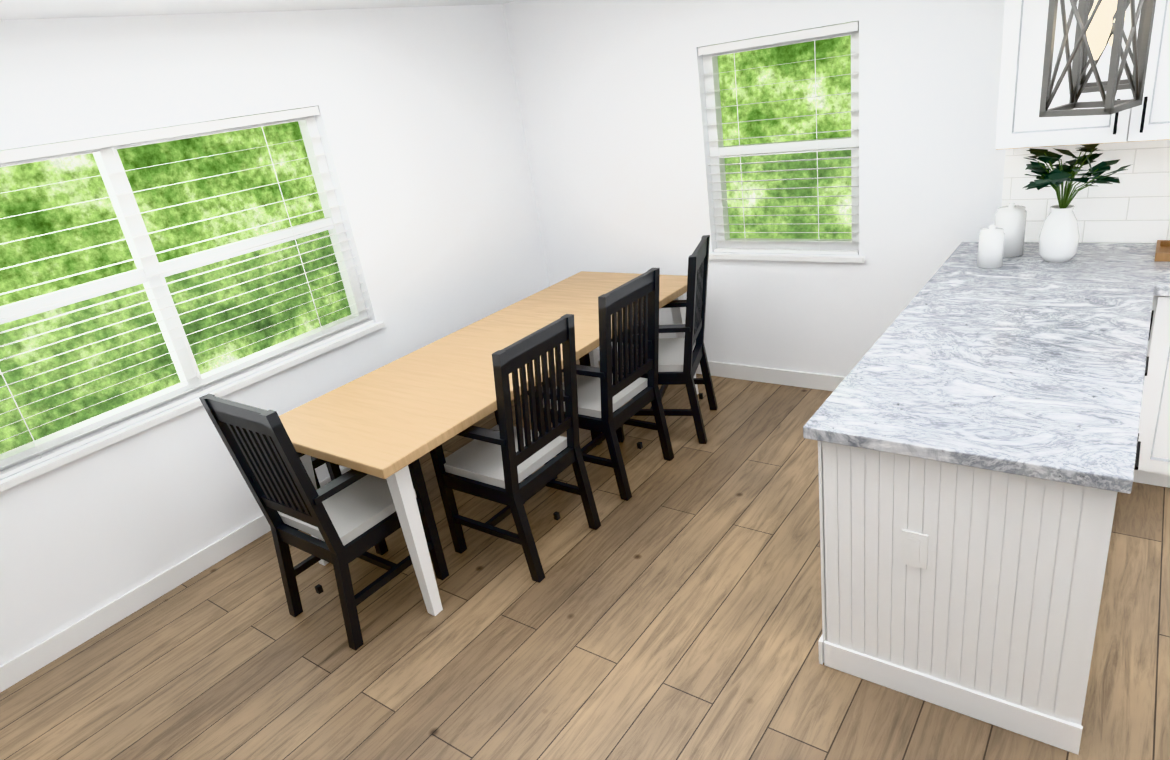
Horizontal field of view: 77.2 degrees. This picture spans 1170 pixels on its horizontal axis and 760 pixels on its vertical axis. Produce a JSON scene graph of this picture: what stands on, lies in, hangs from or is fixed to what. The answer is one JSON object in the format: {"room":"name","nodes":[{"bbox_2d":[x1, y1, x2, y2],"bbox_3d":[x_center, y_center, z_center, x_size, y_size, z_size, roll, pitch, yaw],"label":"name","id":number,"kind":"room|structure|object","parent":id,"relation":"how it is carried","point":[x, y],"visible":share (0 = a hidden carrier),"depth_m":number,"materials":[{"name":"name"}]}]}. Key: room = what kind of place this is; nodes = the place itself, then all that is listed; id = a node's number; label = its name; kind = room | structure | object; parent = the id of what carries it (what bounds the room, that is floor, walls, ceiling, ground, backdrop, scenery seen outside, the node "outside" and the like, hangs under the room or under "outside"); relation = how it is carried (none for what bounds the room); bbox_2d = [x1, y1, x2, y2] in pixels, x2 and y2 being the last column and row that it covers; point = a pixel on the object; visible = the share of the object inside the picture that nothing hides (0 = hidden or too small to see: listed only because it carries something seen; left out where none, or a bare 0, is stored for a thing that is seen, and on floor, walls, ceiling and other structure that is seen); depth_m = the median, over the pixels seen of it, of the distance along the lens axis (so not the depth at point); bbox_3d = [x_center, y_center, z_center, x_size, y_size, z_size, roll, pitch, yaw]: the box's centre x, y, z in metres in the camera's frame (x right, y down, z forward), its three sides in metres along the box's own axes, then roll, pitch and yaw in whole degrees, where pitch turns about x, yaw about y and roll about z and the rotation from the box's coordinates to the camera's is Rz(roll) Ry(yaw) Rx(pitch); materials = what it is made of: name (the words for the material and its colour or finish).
{"room":"dining room","nodes":[
{"label":"dining room","id":0,"kind":"room"},
{"bbox_2d":[0,0,516,19],"bbox_3d":[0.168,-0.935,0.746,6.750,0.100,6.600,9,28,36],"label":"ceiling","id":1,"kind":"structure","parent":0,"point":[26,9],"depth_m":3.03,"materials":[{"name":"white paint"}]},
{"bbox_2d":[1039,0,1155,116],"bbox_3d":[1.131,-0.969,1.579,0.151,0.740,0.151,-21,25,-28],"label":"pendant light","id":2,"kind":"object","parent":1,"relation":"hanging from","point":[1100,27],"visible":1,"depth_m":1.65,"materials":[{"name":"silver metal"}]},
{"bbox_2d":[1069,0,1146,93],"bbox_3d":[1.435,-1.171,1.950,0.155,0.740,0.155,11,30,40],"label":"pendant light","id":3,"kind":"object","parent":1,"relation":"hanging from","point":[1093,86],"visible":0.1,"depth_m":2.05,"materials":[{"name":"silver metal"}]},
{"bbox_2d":[0,4,549,665],"bbox_3d":[-2.172,-0.153,3.087,0.160,2.440,6.000,9,28,36],"label":"wall","id":4,"kind":"structure","parent":0,"point":[420,128],"depth_m":3.67,"materials":[{"name":"white paint"}]},
{"bbox_2d":[0,467,350,692],"bbox_3d":[-1.933,0.925,3.482,0.014,0.099,5.989,9,28,36],"label":"baseboard","id":5,"kind":"structure","parent":4,"relation":"attached to","point":[50,650],"depth_m":3.31,"materials":[{"name":"white paint"}]},
{"bbox_2d":[0,106,384,491],"bbox_3d":[-1.930,-0.464,3.301,0.160,1.218,2.130,9,28,36],"label":"window","id":6,"kind":"structure","parent":4,"relation":"in","point":[150,272],"depth_m":3.34,"materials":[{"name":"white paint"}]},
{"bbox_2d":[0,359,1169,759],"bbox_3d":[0.531,1.397,1.714,6.750,0.120,6.600,9,28,36],"label":"floor","id":7,"kind":"structure","parent":0,"point":[670,609],"depth_m":2.79,"materials":[{"name":"brown wood"}]},
{"bbox_2d":[199,394,448,650],"bbox_3d":[-1.016,0.462,2.999,0.476,1.047,0.570,9,28,36],"label":"dining chair","id":8,"kind":"object","parent":7,"relation":"on","point":[349,516],"visible":0.92,"depth_m":2.86,"materials":[{"name":"black wood"}]},
{"bbox_2d":[311,378,549,488],"bbox_3d":[-0.844,0.217,4.302,0.320,0.457,1.900,9,28,36],"label":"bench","id":9,"kind":"object","parent":7,"relation":"on","point":[334,471],"visible":0.04,"depth_m":3.59,"materials":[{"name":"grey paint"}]},
{"bbox_2d":[279,271,698,615],"bbox_3d":[-0.326,0.137,3.919,0.900,0.747,2.440,9,28,36],"label":"dining table","id":10,"kind":"object","parent":7,"relation":"on","point":[391,422],"visible":0.65,"depth_m":3.27,"materials":[{"name":"brown wood"}]},
{"bbox_2d":[430,314,600,582],"bbox_3d":[-0.333,0.263,3.222,0.570,1.047,0.476,9,28,36],"label":"dining chair","id":11,"kind":"object","parent":7,"relation":"on","point":[502,459],"visible":0.96,"depth_m":3.09,"materials":[{"name":"black wood"}]},
{"bbox_2d":[535,268,673,500],"bbox_3d":[0.070,-0.004,3.714,0.570,1.047,0.476,9,28,36],"label":"dining chair","id":12,"kind":"object","parent":7,"relation":"on","point":[604,393],"visible":0.69,"depth_m":3.55,"materials":[{"name":"black wood"}]},
{"bbox_2d":[612,235,717,443],"bbox_3d":[0.421,-0.218,4.100,0.570,1.047,0.476,-1,24,19],"label":"dining chair","id":13,"kind":"object","parent":7,"relation":"on","point":[680,360],"visible":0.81,"depth_m":3.98,"materials":[{"name":"black wood"}]},
{"bbox_2d":[818,442,1116,754],"bbox_3d":[1.229,0.476,2.358,0.733,0.872,0.692,9,28,36],"label":"base cabinet","id":14,"kind":"object","parent":7,"relation":"on","point":[998,628],"depth_m":2.08,"materials":[{"name":"white paint"}]},
{"bbox_2d":[901,529,927,568],"bbox_3d":[0.951,0.489,2.115,0.070,0.115,0.006,9,28,36],"label":"electrical outlet plate","id":15,"kind":"object","parent":14,"relation":"attached to","point":[914,548],"visible":1,"depth_m":2.11,"materials":[{"name":"white paint"}]},
{"bbox_2d":[803,242,1169,493],"bbox_3d":[1.954,-0.157,2.405,1.728,0.040,2.141,9,28,36],"label":"countertop","id":16,"kind":"structure","parent":14,"relation":"on","point":[1029,366],"depth_m":2.34,"materials":[{"name":"grey stone"}]},
{"bbox_2d":[977,225,1004,268],"bbox_3d":[1.786,-0.592,3.223,0.100,0.182,0.100,9,28,36],"label":"canister","id":17,"kind":"object","parent":16,"relation":"on","point":[991,246],"visible":1,"depth_m":3.19,"materials":[{"name":"white ceramic"}]},
{"bbox_2d":[995,203,1026,256],"bbox_3d":[1.932,-0.688,3.333,0.124,0.232,0.124,9,28,36],"label":"canister","id":18,"kind":"object","parent":16,"relation":"on","point":[1010,219],"visible":0.83,"depth_m":3.29,"materials":[{"name":"white ceramic"}]},
{"bbox_2d":[1023,144,1129,262],"bbox_3d":[2.044,-0.729,3.083,0.382,0.464,0.484,9,28,36],"label":"potted plant","id":19,"kind":"object","parent":16,"relation":"on","point":[1059,236],"visible":1,"depth_m":3.10,"materials":[{"name":"green"}]},
{"bbox_2d":[1155,240,1169,261],"bbox_3d":[2.549,-0.535,2.945,0.400,0.070,0.210,9,28,36],"label":"serving tray","id":20,"kind":"object","parent":16,"relation":"on","point":[1162,253],"visible":1,"depth_m":3.03,"materials":[{"name":"brown wood"}]},
{"bbox_2d":[503,0,1038,376],"bbox_3d":[2.148,-0.966,3.425,6.470,2.440,0.160,9,28,36],"label":"wall","id":21,"kind":"structure","parent":0,"point":[612,99],"depth_m":4.27,"materials":[{"name":"white paint"}]},
{"bbox_2d":[597,348,844,390],"bbox_3d":[0.935,-0.062,4.785,2.764,0.099,0.015,9,28,36],"label":"baseboard","id":22,"kind":"structure","parent":21,"relation":"attached to","point":[720,369],"depth_m":4.59,"materials":[{"name":"white paint"}]},
{"bbox_2d":[698,21,864,262],"bbox_3d":[1.090,-1.270,4.084,0.950,1.198,0.160,9,28,36],"label":"window","id":23,"kind":"structure","parent":21,"relation":"in","point":[719,150],"depth_m":4.11,"materials":[{"name":"white paint"}]},
{"bbox_2d":[995,0,1169,149],"bbox_3d":[2.153,-1.471,2.801,0.921,1.036,0.326,9,28,36],"label":"upper cabinet","id":24,"kind":"object","parent":21,"relation":"attached to","point":[1021,123],"visible":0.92,"depth_m":2.90,"materials":[{"name":"white paint"}]},
{"bbox_3d":[2.870,0.606,-0.631,0.160,2.440,6.000,9,28,36],"label":"wall","id":25,"kind":"structure","parent":0,"visible":0},
{"bbox_2d":[1002,140,1169,242],"bbox_3d":[3.265,-0.712,2.532,3.210,0.504,0.006,9,28,36],"label":"tile backsplash","id":26,"kind":"structure","parent":25,"relation":"attached to","point":[1133,206],"depth_m":3.25,"materials":[{"name":"white tile"}]},
{"label":"outside","id":27,"kind":"structure","parent":0,"visible":0},
{"bbox_2d":[0,114,350,453],"bbox_3d":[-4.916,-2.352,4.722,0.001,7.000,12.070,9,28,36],"label":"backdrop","id":28,"kind":"structure","parent":27,"point":[35,175],"depth_m":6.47,"materials":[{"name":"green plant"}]},
{"bbox_2d":[718,21,855,238],"bbox_3d":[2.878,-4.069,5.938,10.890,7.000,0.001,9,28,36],"label":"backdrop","id":29,"kind":"structure","parent":27,"point":[797,53],"depth_m":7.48,"materials":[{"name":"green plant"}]}
]}

